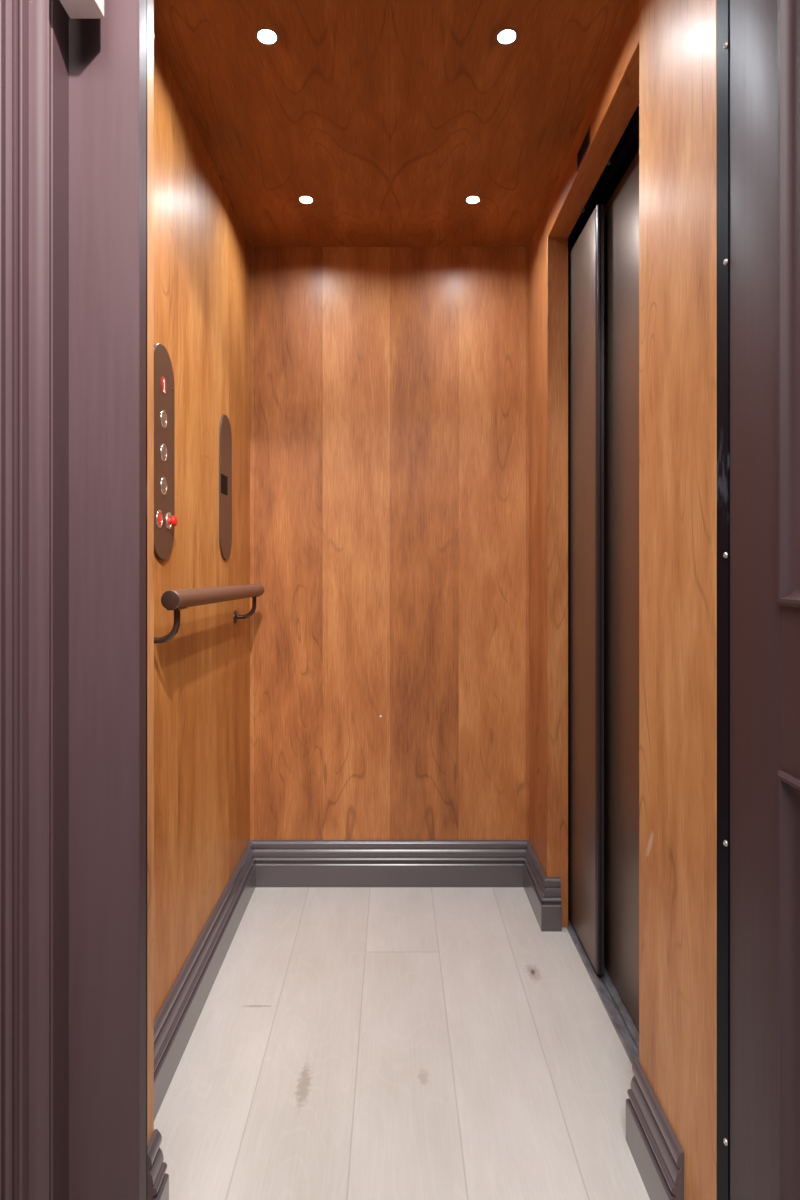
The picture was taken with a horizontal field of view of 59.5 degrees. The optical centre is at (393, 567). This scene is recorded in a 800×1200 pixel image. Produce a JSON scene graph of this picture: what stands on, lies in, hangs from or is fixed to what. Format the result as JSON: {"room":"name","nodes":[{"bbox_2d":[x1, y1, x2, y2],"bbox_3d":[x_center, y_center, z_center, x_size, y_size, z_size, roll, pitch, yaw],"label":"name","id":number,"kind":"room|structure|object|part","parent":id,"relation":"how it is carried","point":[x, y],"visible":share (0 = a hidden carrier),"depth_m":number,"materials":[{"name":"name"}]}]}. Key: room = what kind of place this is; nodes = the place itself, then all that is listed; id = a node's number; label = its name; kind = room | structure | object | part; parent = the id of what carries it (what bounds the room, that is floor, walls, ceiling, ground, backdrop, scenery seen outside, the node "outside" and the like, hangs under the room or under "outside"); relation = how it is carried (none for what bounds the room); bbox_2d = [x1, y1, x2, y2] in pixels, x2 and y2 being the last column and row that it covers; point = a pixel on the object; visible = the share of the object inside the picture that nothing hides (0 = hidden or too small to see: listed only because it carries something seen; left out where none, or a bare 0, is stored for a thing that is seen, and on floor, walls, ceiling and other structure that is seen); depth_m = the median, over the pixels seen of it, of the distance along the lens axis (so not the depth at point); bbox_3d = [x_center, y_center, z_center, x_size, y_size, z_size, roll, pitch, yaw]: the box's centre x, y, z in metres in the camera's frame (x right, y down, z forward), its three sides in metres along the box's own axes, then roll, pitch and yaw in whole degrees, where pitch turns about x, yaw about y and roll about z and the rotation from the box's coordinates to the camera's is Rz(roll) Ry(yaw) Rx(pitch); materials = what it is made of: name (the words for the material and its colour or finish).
{"room":"elevator interior","nodes":[
{"label":"elevator interior","id":0,"kind":"room"},
{"bbox_2d":[147,0,153,1145],"bbox_3d":[-0.427,-0.008,1.038,0.092,2.094,0.147,0,0,0],"label":"wall","id":1,"kind":"structure","parent":0,"point":[150,3],"depth_m":1.09,"materials":[{"name":"brown wood"}]},
{"bbox_2d":[146,0,146,1199],"bbox_3d":[-0.354,0.009,0.961,0.030,2.060,0.006,0,0,0],"label":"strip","id":2,"kind":"object","parent":1,"relation":"attached to","point":[146,0],"visible":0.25,"depth_m":0.96,"materials":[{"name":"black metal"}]},
{"bbox_2d":[147,1129,168,1199],"bbox_3d":[-0.370,0.966,1.091,0.022,0.146,0.047,0,0,0],"label":"baseboard","id":3,"kind":"structure","parent":1,"relation":"attached to","point":[157,1179],"depth_m":1.09,"materials":[{"name":"grey paint"}]},
{"bbox_2d":[154,34,249,1019],"bbox_3d":[-0.503,-0.008,1.632,0.060,2.094,1.336,0,0,0],"label":"wall","id":4,"kind":"structure","parent":0,"point":[202,249],"depth_m":1.70,"materials":[{"name":"brown wood"}]},
{"bbox_2d":[154,343,177,559],"bbox_3d":[-0.462,-0.234,1.420,0.022,0.436,0.143,0,0,0],"label":"control panel","id":5,"kind":"object","parent":4,"relation":"attached to","point":[165,520],"visible":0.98,"depth_m":1.42,"materials":[{"name":"brown metal"}]},
{"bbox_2d":[166,512,177,529],"bbox_3d":[-0.459,-0.098,1.452,0.016,0.036,0.036,0,0,0],"label":"switch","id":6,"kind":"object","parent":5,"relation":"attached to","point":[171,520],"depth_m":1.45,"materials":[{"name":"red plastic"}]},
{"bbox_2d":[154,840,255,1119],"bbox_3d":[-0.462,0.966,1.706,0.022,0.146,1.189,0,0,0],"label":"baseboard","id":7,"kind":"structure","parent":4,"relation":"attached to","point":[177,1018],"depth_m":1.63,"materials":[{"name":"grey paint"}]},
{"bbox_2d":[154,584,263,643],"bbox_3d":[-0.435,0.104,1.726,0.076,0.126,0.848,0,0,0],"label":"handrail","id":8,"kind":"object","parent":4,"relation":"attached to","point":[177,600],"visible":0.87,"depth_m":1.47,"materials":[{"name":"brown metal"}]},
{"bbox_3d":[-0.416,0.064,1.726,0.037,0.045,0.847,0,0,0],"label":"rail","id":9,"kind":"part","parent":8,"relation":"part of","materials":[{"name":"brown metal"}]},
{"bbox_2d":[219,414,231,559],"bbox_3d":[-0.470,-0.225,1.957,0.005,0.406,0.132,0,0,0],"label":"panel","id":10,"kind":"object","parent":4,"relation":"attached to","point":[225,435],"visible":1,"depth_m":1.94,"materials":[{"name":"brown metal"}]},
{"bbox_2d":[250,247,528,839],"bbox_3d":[-0.015,-0.008,2.325,1.037,2.094,0.050,0,0,0],"label":"wall","id":11,"kind":"structure","parent":0,"point":[389,386],"depth_m":2.30,"materials":[{"name":"brown wood"}]},
{"bbox_2d":[251,840,527,886],"bbox_3d":[-0.015,0.966,2.289,0.917,0.146,0.022,0,0,0],"label":"baseboard","id":12,"kind":"structure","parent":11,"relation":"attached to","point":[279,863],"depth_m":2.28,"materials":[{"name":"grey paint"}]},
{"bbox_2d":[154,0,632,246],"bbox_3d":[0.050,-1.075,1.662,1.220,0.040,1.396,0,0,0],"label":"ceiling","id":13,"kind":"structure","parent":0,"point":[389,115],"depth_m":1.60,"materials":[{"name":"brown wood"}]},
{"bbox_2d":[255,28,278,45],"bbox_3d":[-0.252,-1.064,1.390,0.046,0.022,0.046,0,0,0],"label":"recessed light","id":14,"kind":"object","parent":13,"relation":"in","point":[265,36],"visible":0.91,"depth_m":1.40,"materials":[{"name":"white"}]},
{"bbox_2d":[298,196,313,203],"bbox_3d":[-0.252,-1.064,2.006,0.046,0.022,0.046,0,0,0],"label":"recessed light","id":15,"kind":"object","parent":13,"relation":"in","point":[303,199],"visible":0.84,"depth_m":2.01,"materials":[{"name":"white"}]},
{"bbox_2d":[465,196,480,203],"bbox_3d":[0.226,-1.064,2.006,0.046,0.022,0.046,0,0,0],"label":"recessed light","id":16,"kind":"object","parent":13,"relation":"in","point":[471,199],"visible":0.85,"depth_m":2.01,"materials":[{"name":"white"}]},
{"bbox_2d":[495,28,518,45],"bbox_3d":[0.224,-1.064,1.390,0.046,0.022,0.046,0,0,0],"label":"recessed light","id":17,"kind":"object","parent":13,"relation":"in","point":[507,36],"visible":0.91,"depth_m":1.40,"materials":[{"name":"white"}]},
{"bbox_2d":[154,887,649,1199],"bbox_3d":[-0.031,1.054,1.645,1.058,0.030,1.430,0,0,0],"label":"floor","id":18,"kind":"structure","parent":0,"point":[345,1043],"depth_m":1.47,"materials":[{"name":"beige wood"}]},
{"bbox_2d":[529,0,716,1199],"bbox_3d":[0.474,-0.008,1.632,0.060,2.094,1.336,0,0,0],"label":"wall","id":19,"kind":"structure","parent":0,"point":[678,38],"depth_m":1.15,"materials":[{"name":"brown wood"}]},
{"bbox_2d":[523,840,546,928],"bbox_3d":[0.432,0.966,2.150,0.022,0.146,0.300,0,0,0],"label":"baseboard","id":20,"kind":"structure","parent":19,"relation":"attached to","point":[534,875],"depth_m":2.13,"materials":[{"name":"grey paint"}]},
{"bbox_2d":[541,877,561,931],"bbox_3d":[0.450,0.966,2.012,0.058,0.146,0.022,0,0,0],"label":"baseboard","id":21,"kind":"object","parent":19,"relation":"attached to","point":[551,910],"visible":1,"depth_m":2.00,"materials":[{"name":"grey paint"}]},
{"bbox_2d":[577,126,589,170],"bbox_3d":[0.443,-0.979,1.638,0.002,0.042,0.108,0,0,0],"label":"plate","id":22,"kind":"object","parent":19,"relation":"attached to","point":[585,144],"visible":1,"depth_m":1.63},
{"bbox_2d":[568,204,603,973],"bbox_3d":[0.521,0.059,1.958,0.018,1.955,0.384,0,0,0],"label":"sliding door","id":23,"kind":"structure","parent":19,"relation":"in","point":[586,258],"depth_m":1.86,"materials":[{"name":"brown metal"}]},
{"bbox_2d":[566,917,638,1064],"bbox_3d":[0.549,1.052,1.680,0.102,0.033,0.960,0,0,0],"label":"door sill","id":24,"kind":"structure","parent":19,"relation":"attached to","point":[625,1027],"depth_m":1.67,"materials":[{"name":"metal"}]},
{"bbox_2d":[568,104,638,255],"bbox_3d":[0.576,-0.976,1.755,0.101,0.170,0.990,0,0,0],"label":"door track","id":25,"kind":"object","parent":19,"relation":"attached to","point":[627,147],"visible":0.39,"depth_m":1.76,"materials":[{"name":"metal"}]},
{"bbox_2d":[604,150,638,1030],"bbox_3d":[0.554,0.056,1.633,0.018,1.978,0.495,0,0,0],"label":"sliding door","id":26,"kind":"structure","parent":25,"relation":"hanging from","point":[621,212],"depth_m":1.67,"materials":[{"name":"brown metal"}]},
{"bbox_2d":[626,1060,683,1199],"bbox_3d":[0.432,0.966,1.171,0.022,0.146,0.202,0,0,0],"label":"baseboard","id":27,"kind":"structure","parent":19,"relation":"attached to","point":[657,1153],"depth_m":1.16,"materials":[{"name":"grey paint"}]},
{"bbox_2d":[717,0,729,1199],"bbox_3d":[0.470,0.062,0.947,0.057,1.954,0.033,0,0,0],"label":"strip","id":28,"kind":"object","parent":19,"relation":"attached to","point":[723,6],"visible":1,"depth_m":0.94,"materials":[{"name":"black metal"}]},
{"bbox_3d":[-1.030,-0.336,0.920,0.940,2.750,0.070,0,0,0],"label":"wall","id":29,"kind":"structure","parent":0,"visible":0},
{"bbox_2d":[0,0,145,1199],"bbox_3d":[-0.450,0.014,0.906,0.221,2.050,0.101,0,0,0],"label":"door frame","id":30,"kind":"structure","parent":29,"relation":"attached to","point":[98,66],"depth_m":0.93,"materials":[{"name":"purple wood"}]},
{"bbox_2d":[60,0,103,18],"bbox_3d":[-0.401,-0.783,0.876,0.063,0.156,0.048,0,0,0],"label":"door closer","id":31,"kind":"structure","parent":29,"relation":"in","point":[75,9],"depth_m":0.88,"materials":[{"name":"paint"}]},
{"bbox_3d":[1.060,-0.336,0.920,0.880,2.750,0.070,0,0,0],"label":"wall","id":32,"kind":"structure","parent":0,"visible":0},
{"bbox_2d":[730,0,799,1199],"bbox_3d":[0.469,0.015,0.503,0.060,2.032,0.866,0,0,0],"label":"door","id":33,"kind":"structure","parent":32,"relation":"in","point":[764,34],"depth_m":0.84,"materials":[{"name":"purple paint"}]},
{"bbox_3d":[0.452,-0.416,0.499,0.026,0.919,0.612,0,0,0],"label":"panel moulding","id":34,"kind":"part","parent":33,"relation":"part of","materials":[{"name":"brown wood"}]},
{"bbox_3d":[0.452,0.518,0.499,0.026,0.571,0.612,0,0,0],"label":"panel moulding","id":35,"kind":"part","parent":33,"relation":"part of","materials":[{"name":"brown wood"}]},
{"bbox_3d":[0.467,0.138,0.499,0.043,0.190,0.612,0,0,0],"label":"lock rail","id":36,"kind":"part","parent":33,"relation":"part of","materials":[{"name":"brown wood"}]}
]}

